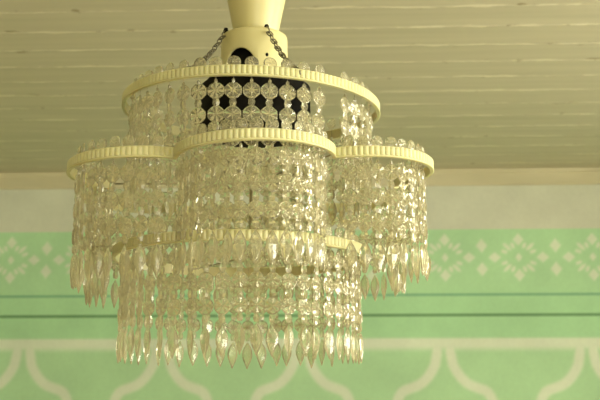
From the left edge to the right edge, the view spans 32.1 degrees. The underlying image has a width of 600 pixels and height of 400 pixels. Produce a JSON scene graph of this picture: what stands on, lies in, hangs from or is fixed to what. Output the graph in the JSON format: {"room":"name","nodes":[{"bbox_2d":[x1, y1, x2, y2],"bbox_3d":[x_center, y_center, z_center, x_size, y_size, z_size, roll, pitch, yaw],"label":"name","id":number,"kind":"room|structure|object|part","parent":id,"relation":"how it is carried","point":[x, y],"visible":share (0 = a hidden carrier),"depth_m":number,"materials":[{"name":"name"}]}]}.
{"room":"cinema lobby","nodes":[
{"label":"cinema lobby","id":0,"kind":"room"},
{"bbox_2d":[0,185,599,399],"bbox_3d":[0.333,1.284,5.649,6.600,2.957,0.001,0,-12,2],"label":"wall","id":1,"kind":"structure","parent":0,"point":[508,306],"depth_m":5.78,"materials":[{"name":"green paint"}]},
{"bbox_2d":[0,168,599,189],"bbox_3d":[0.332,-0.123,5.922,6.600,0.091,0.030,0,-12,2],"label":"trim","id":2,"kind":"structure","parent":1,"relation":"attached to","point":[512,176],"depth_m":5.89,"materials":[{"name":"beige paint"}]},
{"bbox_2d":[0,0,599,172],"bbox_3d":[0.156,-1.063,1.642,6.600,0.030,8.800,0,-12,2],"label":"ceiling","id":3,"kind":"structure","parent":0,"point":[476,84],"depth_m":4.14,"materials":[{"name":"white wood"}]},
{"bbox_2d":[66,0,433,368],"bbox_3d":[-0.080,-0.374,1.739,0.572,1.282,0.596,0,-12,2],"label":"chandelier","id":4,"kind":"object","parent":3,"relation":"hanging from","point":[254,98],"visible":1,"depth_m":1.49,"materials":[{"name":"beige glass"}]},
{"bbox_3d":[-0.142,-0.229,1.603,0.010,0.129,0.175,-3,-12,14],"label":"chain","id":5,"kind":"part","parent":4,"relation":"part of","materials":[{"name":"metal"}]},
{"bbox_3d":[-0.076,-0.008,1.664,0.008,0.205,0.008,0,-12,2],"label":"rod","id":6,"kind":"part","parent":4,"relation":"part of","materials":[{"name":"metal"}]},
{"bbox_3d":[-0.072,-0.395,1.743,0.120,0.263,0.120,0,-12,2],"label":"stem","id":7,"kind":"part","parent":4,"relation":"part of","materials":[{"name":"white metal"}]},
{"bbox_3d":[-0.027,-0.229,1.590,0.009,0.132,0.162,4,-12,-20],"label":"chain","id":8,"kind":"part","parent":4,"relation":"part of","materials":[{"name":"metal"}]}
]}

